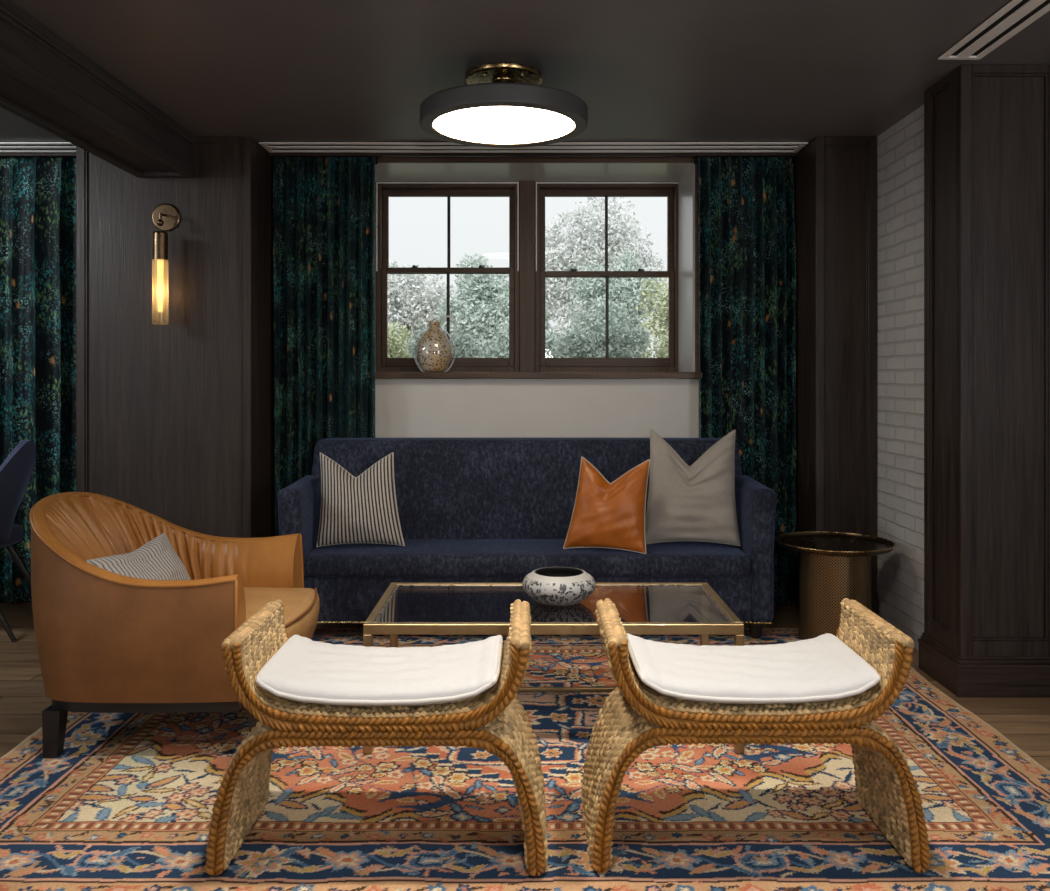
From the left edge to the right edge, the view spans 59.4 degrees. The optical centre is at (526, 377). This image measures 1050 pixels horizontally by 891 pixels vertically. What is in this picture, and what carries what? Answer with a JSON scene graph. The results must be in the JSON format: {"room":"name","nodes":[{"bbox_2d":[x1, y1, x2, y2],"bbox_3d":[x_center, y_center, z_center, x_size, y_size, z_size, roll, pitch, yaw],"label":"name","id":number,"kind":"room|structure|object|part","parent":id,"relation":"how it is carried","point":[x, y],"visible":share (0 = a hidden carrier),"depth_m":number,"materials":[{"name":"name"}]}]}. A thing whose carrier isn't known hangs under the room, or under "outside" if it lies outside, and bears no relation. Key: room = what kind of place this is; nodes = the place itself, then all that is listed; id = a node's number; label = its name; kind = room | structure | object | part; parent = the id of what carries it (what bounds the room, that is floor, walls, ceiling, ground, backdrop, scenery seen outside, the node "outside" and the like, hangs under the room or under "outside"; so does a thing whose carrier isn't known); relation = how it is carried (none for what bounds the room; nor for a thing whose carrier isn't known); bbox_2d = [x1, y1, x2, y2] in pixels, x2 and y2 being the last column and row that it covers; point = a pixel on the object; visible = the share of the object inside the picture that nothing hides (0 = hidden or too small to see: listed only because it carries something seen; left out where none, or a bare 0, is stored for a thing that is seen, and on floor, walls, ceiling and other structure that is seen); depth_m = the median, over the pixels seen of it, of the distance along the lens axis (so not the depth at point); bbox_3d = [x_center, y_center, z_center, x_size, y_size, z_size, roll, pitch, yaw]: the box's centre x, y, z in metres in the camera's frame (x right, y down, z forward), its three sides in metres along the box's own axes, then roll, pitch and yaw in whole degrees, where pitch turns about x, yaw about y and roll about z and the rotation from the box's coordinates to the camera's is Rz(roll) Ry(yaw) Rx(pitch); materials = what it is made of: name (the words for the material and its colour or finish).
{"room":"living room","nodes":[
{"label":"living room","id":0,"kind":"room"},
{"bbox_2d":[76,136,257,537],"bbox_3d":[-1.856,-0.068,4.757,0.894,2.336,0.120,0,0,0],"label":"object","id":1,"kind":"structure","parent":0,"point":[167,400],"depth_m":4.71,"materials":[{"name":"brown wood"}]},
{"bbox_2d":[152,203,179,311],"bbox_3d":[-1.848,-0.582,4.638,0.143,0.624,0.151,0,0,0],"label":"wall sconce","id":2,"kind":"object","parent":1,"relation":"attached to","point":[165,217],"visible":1,"depth_m":4.59,"materials":[{"name":"brown metal"}]},
{"bbox_3d":[-1.833,-0.460,4.600,0.032,0.259,0.032,0,0,0],"label":"lamp rod","id":3,"kind":"part","parent":2,"relation":"part of","materials":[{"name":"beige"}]},
{"bbox_3d":[-1.844,-0.798,4.643,0.034,0.079,0.122,0,0,-14],"label":"arm","id":4,"kind":"part","parent":2,"relation":"part of","materials":[{"name":"brown metal"}]},
{"bbox_2d":[0,0,1049,142],"bbox_3d":[-0.850,-1.286,1.725,7.300,0.100,6.850,0,0,0],"label":"ceiling","id":5,"kind":"structure","parent":0,"point":[262,70],"depth_m":3.51,"materials":[{"name":"grey paint"}]},
{"bbox_2d":[0,141,75,152],"bbox_3d":[-3.120,-1.229,4.900,1.560,0.012,0.200,0,0,0],"label":"ceiling vent","id":6,"kind":"object","parent":5,"relation":"in","point":[5,146],"visible":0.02,"depth_m":4.88,"materials":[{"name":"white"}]},
{"bbox_2d":[0,0,195,177],"bbox_3d":[-1.841,-1.128,1.548,0.303,0.214,6.297,0,0,0],"label":"ceiling beam","id":7,"kind":"structure","parent":5,"relation":"attached to","point":[46,82],"depth_m":3.65,"materials":[{"name":"brown wood"}]},
{"bbox_2d":[420,62,587,147],"bbox_3d":[-0.094,-1.129,3.750,0.682,0.214,0.682,0,0,0],"label":"ceiling light","id":8,"kind":"object","parent":5,"relation":"attached to","point":[503,104],"visible":1,"depth_m":3.63,"materials":[{"name":"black metal"}]},
{"bbox_3d":[-0.094,-1.145,3.750,0.100,0.140,0.100,0,0,0],"label":"stem","id":9,"kind":"part","parent":8,"relation":"part of","materials":[{"name":"gold metal"}]},
{"bbox_2d":[433,106,574,143],"bbox_3d":[-0.094,-1.034,3.750,0.583,0.018,0.583,0,0,0],"label":"diffuser","id":10,"kind":"object","parent":8,"relation":"attached to","point":[454,124],"depth_m":3.72,"materials":[{"name":"white"}]},
{"bbox_2d":[259,141,807,152],"bbox_3d":[0.034,-1.229,4.900,2.868,0.012,0.200,0,0,0],"label":"crown molding","id":11,"kind":"structure","parent":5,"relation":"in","point":[270,146],"depth_m":4.88,"materials":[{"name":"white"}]},
{"bbox_2d":[938,0,1049,59],"bbox_3d":[1.661,-1.229,2.570,0.162,0.012,1.940,0,0,0],"label":"ceiling vent","id":12,"kind":"object","parent":5,"relation":"in","point":[1016,15],"visible":1,"depth_m":3.24,"materials":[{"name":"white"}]},
{"bbox_2d":[0,601,1049,770],"bbox_3d":[-0.850,1.300,1.735,7.300,0.100,6.870,0,0,0],"label":"floor","id":13,"kind":"structure","parent":0,"point":[1025,721],"depth_m":3.58,"materials":[{"name":"brown wood"}]},
{"bbox_2d":[0,440,35,641],"bbox_3d":[-2.751,0.779,4.550,0.658,0.944,0.546,0,0,0],"label":"dining chair","id":14,"kind":"object","parent":13,"relation":"on","point":[16,471],"visible":0.98,"depth_m":4.55,"materials":[{"name":"blue fabric"}]},
{"bbox_3d":[-2.553,1.041,4.374,0.265,0.420,0.036,0,0,3],"label":"leg","id":15,"kind":"part","parent":14,"relation":"part of","materials":[{"name":"black wood"}]},
{"bbox_3d":[-2.840,0.805,4.550,0.460,0.114,0.480,0,0,0],"label":"seat","id":16,"kind":"part","parent":14,"relation":"part of","materials":[{"name":"blue fabric"}]},
{"bbox_3d":[-2.639,0.558,4.550,0.368,0.503,0.546,0,0,0],"label":"backrest","id":17,"kind":"part","parent":14,"relation":"part of","materials":[{"name":"blue fabric"}]},
{"bbox_3d":[-2.553,1.041,4.726,0.265,0.420,0.036,0,0,-3],"label":"leg","id":18,"kind":"part","parent":14,"relation":"part of","materials":[{"name":"black wood"}]},
{"bbox_2d":[0,628,1049,890],"bbox_3d":[-0.035,1.243,3.360,3.404,0.013,2.400,0,0,0],"label":"area rug","id":19,"kind":"object","parent":13,"relation":"on","point":[127,803],"visible":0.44,"depth_m":2.64,"materials":[{"name":"carpet"}]},
{"bbox_2d":[29,492,319,757],"bbox_3d":[-1.267,0.830,3.375,0.948,0.812,0.883,0,0,0],"label":"armchair","id":20,"kind":"object","parent":19,"relation":"on","point":[107,641],"visible":0.94,"depth_m":2.97,"materials":[{"name":"leather"}]},
{"bbox_3d":[-1.546,1.159,3.015,0.059,0.154,0.058,0,0,0],"label":"leg","id":21,"kind":"part","parent":20,"relation":"part of","materials":[{"name":"black wood"}]},
{"bbox_2d":[86,533,190,579],"bbox_3d":[-1.329,0.700,3.219,0.148,0.239,0.471,0,0,9],"label":"lumbar pillow","id":22,"kind":"object","parent":20,"relation":"on","point":[157,559],"visible":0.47,"depth_m":3.23,"materials":[{"name":"grey fabric"}]},
{"bbox_3d":[-1.277,1.064,3.375,0.675,0.042,0.787,0,0,0],"label":"frame","id":23,"kind":"part","parent":20,"relation":"part of","materials":[{"name":"black wood"}]},
{"bbox_3d":[-0.884,1.159,3.030,0.059,0.154,0.058,0,0,0],"label":"leg","id":24,"kind":"part","parent":20,"relation":"part of","materials":[{"name":"black wood"}]},
{"bbox_2d":[244,587,319,638],"bbox_3d":[-1.156,0.944,3.375,0.727,0.235,0.676,0,0,0],"label":"seat cushion","id":25,"kind":"object","parent":20,"relation":"on","point":[301,605],"depth_m":3.43,"materials":[{"name":"leather"}]},
{"bbox_2d":[205,599,547,875],"bbox_3d":[-0.374,0.936,2.473,0.857,0.588,0.420,0,0,0],"label":"stool","id":26,"kind":"object","parent":19,"relation":"on","point":[494,721],"visible":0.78,"depth_m":2.28,"materials":[{"name":"beige wicker"}]},
{"bbox_3d":[-0.374,0.766,2.473,0.774,0.234,0.420,0,0,0],"label":"woven seat","id":27,"kind":"part","parent":26,"relation":"part of","materials":[{"name":"beige wicker"}]},
{"bbox_3d":[-0.374,1.046,2.473,0.857,0.368,0.418,0,0,0],"label":"woven leg","id":28,"kind":"part","parent":26,"relation":"part of","materials":[{"name":"beige wicker"}]},
{"bbox_2d":[256,635,502,705],"bbox_3d":[-0.374,0.779,2.479,0.611,0.086,0.411,0,0,0],"label":"seat cushion","id":29,"kind":"object","parent":26,"relation":"on","point":[303,669],"visible":1,"depth_m":2.38,"materials":[{"name":"white fabric"}]},
{"bbox_2d":[363,583,743,753],"bbox_3d":[0.088,1.023,3.335,1.254,0.426,0.622,0,0,0],"label":"coffee table","id":30,"kind":"object","parent":19,"relation":"on","point":[372,626],"visible":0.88,"depth_m":3.08,"materials":[{"name":"gold metal"}]},
{"bbox_3d":[-0.525,1.040,3.038,0.028,0.392,0.028,0,0,0],"label":"leg","id":31,"kind":"part","parent":30,"relation":"part of","materials":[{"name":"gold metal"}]},
{"bbox_3d":[-0.525,1.040,3.632,0.028,0.392,0.028,0,0,0],"label":"leg","id":32,"kind":"part","parent":30,"relation":"part of","materials":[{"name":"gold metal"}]},
{"bbox_3d":[0.088,0.819,3.335,1.178,0.010,0.546,0,0,0],"label":"glass","id":33,"kind":"part","parent":30,"relation":"part of","materials":[{"name":"glass"}]},
{"bbox_3d":[0.088,0.827,3.335,1.254,0.034,0.622,0,0,0],"label":"frame","id":34,"kind":"part","parent":30,"relation":"part of","materials":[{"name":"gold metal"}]},
{"bbox_2d":[522,567,595,605],"bbox_3d":[0.116,0.758,3.340,0.265,0.110,0.265,0,0,0],"label":"bowl","id":35,"kind":"object","parent":30,"relation":"on","point":[553,586],"visible":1,"depth_m":3.25,"materials":[{"name":"white ceramic"}]},
{"bbox_3d":[0.701,1.040,3.632,0.028,0.392,0.028,0,0,0],"label":"leg","id":36,"kind":"part","parent":30,"relation":"part of","materials":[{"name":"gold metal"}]},
{"bbox_3d":[0.701,1.040,3.038,0.028,0.392,0.028,0,0,0],"label":"leg","id":37,"kind":"part","parent":30,"relation":"part of","materials":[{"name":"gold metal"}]},
{"bbox_2d":[580,598,930,872],"bbox_3d":[0.583,0.936,2.487,0.857,0.588,0.420,0,0,0],"label":"stool","id":38,"kind":"object","parent":19,"relation":"on","point":[635,718],"visible":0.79,"depth_m":2.30,"materials":[{"name":"beige wicker"}]},
{"bbox_2d":[626,633,879,703],"bbox_3d":[0.583,0.778,2.494,0.611,0.087,0.411,0,0,0],"label":"seat cushion","id":39,"kind":"object","parent":38,"relation":"on","point":[823,667],"visible":0.96,"depth_m":2.39,"materials":[{"name":"white fabric"}]},
{"bbox_3d":[0.583,0.766,2.487,0.774,0.234,0.420,0,0,0],"label":"woven seat","id":40,"kind":"part","parent":38,"relation":"part of","materials":[{"name":"beige wicker"}]},
{"bbox_3d":[0.583,1.046,2.487,0.857,0.368,0.418,0,0,0],"label":"woven leg","id":41,"kind":"part","parent":38,"relation":"part of","materials":[{"name":"beige wicker"}]},
{"bbox_2d":[776,531,895,639],"bbox_3d":[1.457,1.003,4.360,0.540,0.465,0.540,0,0,0],"label":"side table","id":42,"kind":"object","parent":19,"relation":"on","point":[834,567],"visible":0.75,"depth_m":4.25,"materials":[{"name":"gold metal"}]},
{"bbox_2d":[777,532,893,556],"bbox_3d":[1.457,0.788,4.360,0.536,0.028,0.536,0,0,0],"label":"tabletop","id":43,"kind":"object","parent":42,"relation":"on","point":[818,544],"depth_m":4.38,"materials":[{"name":"brown metal"}]},
{"bbox_2d":[277,437,775,638],"bbox_3d":[-0.001,0.786,4.647,2.360,0.928,0.678,0,0,0],"label":"sofa","id":44,"kind":"object","parent":13,"relation":"on","point":[471,510],"visible":0.52,"depth_m":4.37,"materials":[{"name":"blue fabric"}]},
{"bbox_3d":[-1.119,0.834,4.590,0.125,0.647,0.547,0,0,0],"label":"arm","id":45,"kind":"part","parent":44,"relation":"part of"},
{"bbox_2d":[316,452,404,546],"bbox_3d":[-0.816,0.598,4.530,0.435,0.451,0.170,0,0,0],"label":"pillow","id":46,"kind":"object","parent":44,"relation":"on","point":[362,508],"visible":1,"depth_m":4.48,"materials":[{"name":"fabric"}]},
{"bbox_2d":[303,539,749,577],"bbox_3d":[-0.001,0.886,4.545,2.110,0.127,0.474,0,0,0],"label":"seat cushion","id":47,"kind":"object","parent":44,"relation":"on","point":[419,558],"depth_m":4.32,"materials":[{"name":"blue fabric"}]},
{"bbox_3d":[-0.001,0.662,4.857,2.264,0.681,0.259,0,0,0],"label":"backrest","id":48,"kind":"part","parent":44,"relation":"part of","materials":[{"name":"blue fabric"}]},
{"bbox_3d":[-0.001,1.150,4.324,2.310,0.009,0.021,0,0,0],"label":"nailhead trim","id":49,"kind":"part","parent":44,"relation":"part of","materials":[{"name":"gold metal"}]},
{"bbox_2d":[563,456,650,553],"bbox_3d":[0.381,0.608,4.416,0.407,0.443,0.160,0,0,15],"label":"pillow","id":50,"kind":"object","parent":44,"relation":"on","point":[605,514],"visible":1,"depth_m":4.37,"materials":[{"name":"leather"}]},
{"bbox_2d":[645,429,740,545],"bbox_3d":[0.808,0.541,4.572,0.490,0.562,0.207,0,0,0],"label":"pillow","id":51,"kind":"object","parent":44,"relation":"on","point":[696,502],"visible":0.99,"depth_m":4.51,"materials":[{"name":"grey fabric"}]},
{"bbox_3d":[1.117,0.834,4.590,0.125,0.647,0.547,0,0,0],"label":"arm","id":52,"kind":"part","parent":44,"relation":"part of"},
{"bbox_3d":[1.091,1.196,4.385,0.072,0.080,0.072,0,0,0],"label":"leg","id":53,"kind":"part","parent":44,"relation":"part of","materials":[{"name":"black wood"}]},
{"bbox_2d":[375,379,698,437],"bbox_3d":[-0.850,-0.043,5.480,7.100,2.586,0.660,0,0,0],"label":"wall","id":54,"kind":"structure","parent":0,"point":[404,408],"depth_m":5.15,"materials":[{"name":"white paint"}]},
{"bbox_2d":[0,153,75,156],"bbox_3d":[-3.135,-1.224,5.032,1.630,0.022,0.025,0,0,0],"label":"curtain rail","id":55,"kind":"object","parent":54,"relation":"attached to","point":[1,154],"depth_m":5.02,"materials":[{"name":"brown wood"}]},
{"bbox_2d":[0,157,75,603],"bbox_3d":[-3.110,0.005,5.053,1.601,2.466,0.149,0,0,0],"label":"curtain","id":56,"kind":"object","parent":55,"relation":"hanging from","point":[38,194],"visible":0.49,"depth_m":5.09,"materials":[{"name":"fabric"}]},
{"bbox_2d":[258,143,274,537],"bbox_3d":[-1.856,0.007,4.984,0.894,2.486,0.333,0,0,0],"label":"wall panel","id":57,"kind":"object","parent":54,"relation":"attached to","point":[266,384],"depth_m":4.98,"materials":[{"name":"brown wood"}]},
{"bbox_2d":[376,182,518,371],"bbox_3d":[-0.487,-0.619,5.706,0.881,1.170,0.148,0,0,0],"label":"window","id":58,"kind":"structure","parent":54,"relation":"in","point":[384,190],"depth_m":5.67,"materials":[{"name":"brown wood"}]},
{"bbox_3d":[-0.487,-0.375,5.686,0.821,0.612,0.035,0,0,0],"label":"sash","id":59,"kind":"part","parent":58,"relation":"part of","materials":[{"name":"brown wood"}]},
{"bbox_3d":[-0.487,-0.911,5.737,0.821,0.524,0.035,0,0,0],"label":"sash","id":60,"kind":"part","parent":58,"relation":"part of","materials":[{"name":"brown wood"}]},
{"bbox_2d":[519,181,534,371],"bbox_3d":[0.000,-0.619,5.700,1.880,1.170,0.160,0,0,0],"label":"window mullion","id":61,"kind":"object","parent":54,"relation":"attached to","point":[526,188],"depth_m":5.62,"materials":[{"name":"brown wood"}]},
{"bbox_2d":[356,372,701,378],"bbox_3d":[0.000,-0.015,5.385,1.970,0.038,0.570,0,0,0],"label":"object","id":62,"kind":"structure","parent":54,"relation":"attached to","point":[378,375],"depth_m":5.10,"materials":[{"name":"brown wood"}]},
{"bbox_2d":[412,315,456,371],"bbox_3d":[-0.527,-0.195,5.240,0.244,0.326,0.244,0,0,21],"label":"vase","id":63,"kind":"object","parent":62,"relation":"on","point":[434,352],"visible":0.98,"depth_m":5.18,"materials":[{"name":"beige ceramic"}]},
{"bbox_3d":[-0.607,-0.287,5.240,0.097,0.141,0.012,0,0,0],"label":"handle","id":64,"kind":"part","parent":63,"relation":"part of","materials":[{"name":"clear glass"}]},
{"bbox_3d":[-0.447,-0.287,5.240,0.097,0.141,0.012,0,0,0],"label":"handle","id":65,"kind":"part","parent":63,"relation":"part of","materials":[{"name":"clear glass"}]},
{"bbox_2d":[269,153,796,156],"bbox_3d":[0.033,-1.224,5.032,2.884,0.022,0.025,0,0,0],"label":"curtain rail","id":66,"kind":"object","parent":54,"relation":"attached to","point":[270,154],"depth_m":5.02,"materials":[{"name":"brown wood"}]},
{"bbox_2d":[273,157,377,535],"bbox_3d":[-1.116,0.005,5.053,0.573,2.466,0.148,0,0,0],"label":"curtain","id":67,"kind":"object","parent":66,"relation":"hanging from","point":[324,207],"visible":0.67,"depth_m":5.09,"materials":[{"name":"fabric"}]},
{"bbox_2d":[694,157,796,605],"bbox_3d":[1.200,0.005,5.055,0.540,2.466,0.144,0,0,0],"label":"curtain","id":68,"kind":"object","parent":66,"relation":"hanging from","point":[748,274],"visible":0.71,"depth_m":5.07,"materials":[{"name":"fabric"}]},
{"bbox_2d":[375,163,694,371],"bbox_3d":[0.000,-0.609,5.397,1.880,1.228,0.485,0,0,0],"label":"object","id":69,"kind":"structure","parent":54,"relation":"attached to","point":[683,173],"depth_m":5.39,"materials":[{"name":"grey paint"}]},
{"bbox_2d":[377,157,698,371],"bbox_3d":[0.000,-0.615,5.146,1.980,1.240,0.016,0,0,0],"label":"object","id":70,"kind":"structure","parent":54,"relation":"attached to","point":[380,159],"depth_m":5.14,"materials":[{"name":"brown wood"}]},
{"bbox_2d":[535,182,678,371],"bbox_3d":[0.495,-0.619,5.706,0.891,1.170,0.148,0,0,0],"label":"window","id":71,"kind":"structure","parent":54,"relation":"in","point":[669,190],"depth_m":5.67,"materials":[{"name":"brown wood"}]},
{"bbox_3d":[0.495,-0.900,5.737,0.831,0.546,0.035,0,0,0],"label":"sash","id":72,"kind":"part","parent":71,"relation":"part of","materials":[{"name":"brown wood"}]},
{"bbox_3d":[0.495,-0.376,5.684,0.763,0.503,0.005,0,0,0],"label":"pane","id":73,"kind":"part","parent":71,"relation":"part of","materials":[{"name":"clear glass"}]},
{"bbox_3d":[0.495,-0.364,5.686,0.831,0.590,0.035,0,0,0],"label":"sash","id":74,"kind":"part","parent":71,"relation":"part of","materials":[{"name":"brown wood"}]},
{"bbox_2d":[793,142,808,607],"bbox_3d":[1.784,0.007,4.984,0.616,2.486,0.333,0,0,0],"label":"wall panel","id":75,"kind":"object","parent":54,"relation":"attached to","point":[801,161],"depth_m":4.95,"materials":[{"name":"brown wood"}]},
{"bbox_2d":[877,105,923,650],"bbox_3d":[1.862,0.007,4.309,0.140,2.486,0.817,0,0,0],"label":"brick wall","id":76,"kind":"structure","parent":0,"point":[900,149],"depth_m":4.40,"materials":[{"name":"white brick"}]},
{"bbox_2d":[809,136,876,592],"bbox_3d":[1.632,-0.068,4.757,0.312,2.336,0.120,0,0,0],"label":"wall panel","id":77,"kind":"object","parent":76,"relation":"attached to","point":[842,169],"depth_m":4.71,"materials":[{"name":"brown wood"}]},
{"bbox_2d":[871,593,878,615],"bbox_3d":[1.634,1.175,4.738,0.316,0.150,0.118,0,0,0],"label":"baseboard","id":78,"kind":"structure","parent":76,"relation":"attached to","point":[874,596],"depth_m":4.68,"materials":[{"name":"brown wood"}]},
{"bbox_2d":[924,67,960,653],"bbox_3d":[1.723,-0.065,3.791,0.030,2.340,0.339,0,0,0],"label":"wall panel","id":79,"kind":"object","parent":76,"relation":"attached to","point":[936,97],"depth_m":3.86,"materials":[{"name":"brown wood"}]},
{"bbox_2d":[950,64,1049,655],"bbox_3d":[1.904,-0.065,3.670,0.392,2.340,0.100,0,0,0],"label":"wall panel","id":80,"kind":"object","parent":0,"point":[1004,340],"depth_m":3.64,"materials":[{"name":"brown wood"}]},
{"label":"outside","id":81,"kind":"structure","parent":0,"visible":0},
{"bbox_3d":[0.000,0.400,17.945,28.000,0.200,24.110,0,0,0],"label":"ground","id":82,"kind":"structure","parent":81,"visible":0},
{"bbox_2d":[388,320,412,357],"bbox_3d":[-1.419,-0.101,8.313,1.002,0.828,0.947,0,0,-39],"label":"tree","id":83,"kind":"object","parent":82,"relation":"on","point":[396,348],"visible":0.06,"depth_m":8.12,"materials":[{"name":"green plant"}]},
{"bbox_2d":[388,259,465,357],"bbox_3d":[-1.675,-0.727,13.457,2.049,2.062,1.464,0,0,0],"label":"tree","id":84,"kind":"object","parent":82,"relation":"on","point":[416,302],"visible":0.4,"depth_m":13.15,"materials":[{"name":"grey plant"}]},
{"bbox_2d":[406,327,495,357],"bbox_3d":[-0.630,-0.004,7.284,0.754,0.801,0.582,0,0,18],"label":"tree","id":85,"kind":"object","parent":82,"relation":"on","point":[466,346],"visible":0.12,"depth_m":7.20,"materials":[{"name":"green plant"}]},
{"bbox_2d":[435,254,508,357],"bbox_3d":[-0.420,-0.551,10.329,1.184,1.712,1.164,0,0,3],"label":"tree","id":86,"kind":"object","parent":82,"relation":"on","point":[483,303],"visible":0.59,"depth_m":10.15,"materials":[{"name":"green plant"}]},
{"bbox_2d":[479,304,567,357],"bbox_3d":[0.001,-0.200,8.320,1.024,1.022,1.002,0,0,0],"label":"tree","id":87,"kind":"object","parent":82,"relation":"on","point":[500,345],"visible":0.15,"depth_m":8.16,"materials":[{"name":"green plant"}]},
{"bbox_2d":[551,299,651,357],"bbox_3d":[0.618,-0.149,7.291,0.691,0.963,0.728,0,0,37],"label":"tree","id":88,"kind":"object","parent":82,"relation":"on","point":[624,342],"visible":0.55,"depth_m":7.16,"materials":[{"name":"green plant"}]},
{"bbox_2d":[545,197,666,335],"bbox_3d":[0.955,-1.224,13.507,2.278,3.055,1.479,0,0,0],"label":"tree","id":89,"kind":"object","parent":82,"relation":"on","point":[591,242],"visible":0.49,"depth_m":13.30,"materials":[{"name":"grey plant"}]},
{"bbox_2d":[567,250,662,353],"bbox_3d":[0.994,-0.570,10.428,1.023,1.749,1.195,0,0,-26],"label":"tree","id":90,"kind":"object","parent":82,"relation":"on","point":[625,290],"visible":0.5,"depth_m":10.26,"materials":[{"name":"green plant"}]},
{"bbox_2d":[636,278,667,357],"bbox_3d":[1.465,-0.336,8.205,1.056,1.287,0.881,0,0,-15],"label":"tree","id":91,"kind":"object","parent":82,"relation":"on","point":[662,311],"visible":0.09,"depth_m":8.23,"materials":[{"name":"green plant"}]},
{"bbox_3d":[2.366,0.007,4.248,0.868,2.486,1.097,0,0,0],"label":"wall","id":92,"kind":"structure","parent":0,"visible":0},
{"bbox_2d":[918,632,1049,696],"bbox_3d":[1.904,1.173,3.780,0.444,0.155,0.371,0,0,0],"label":"baseboard","id":93,"kind":"structure","parent":92,"relation":"attached to","point":[963,676],"depth_m":3.60,"materials":[{"name":"brown wood"}]}
]}

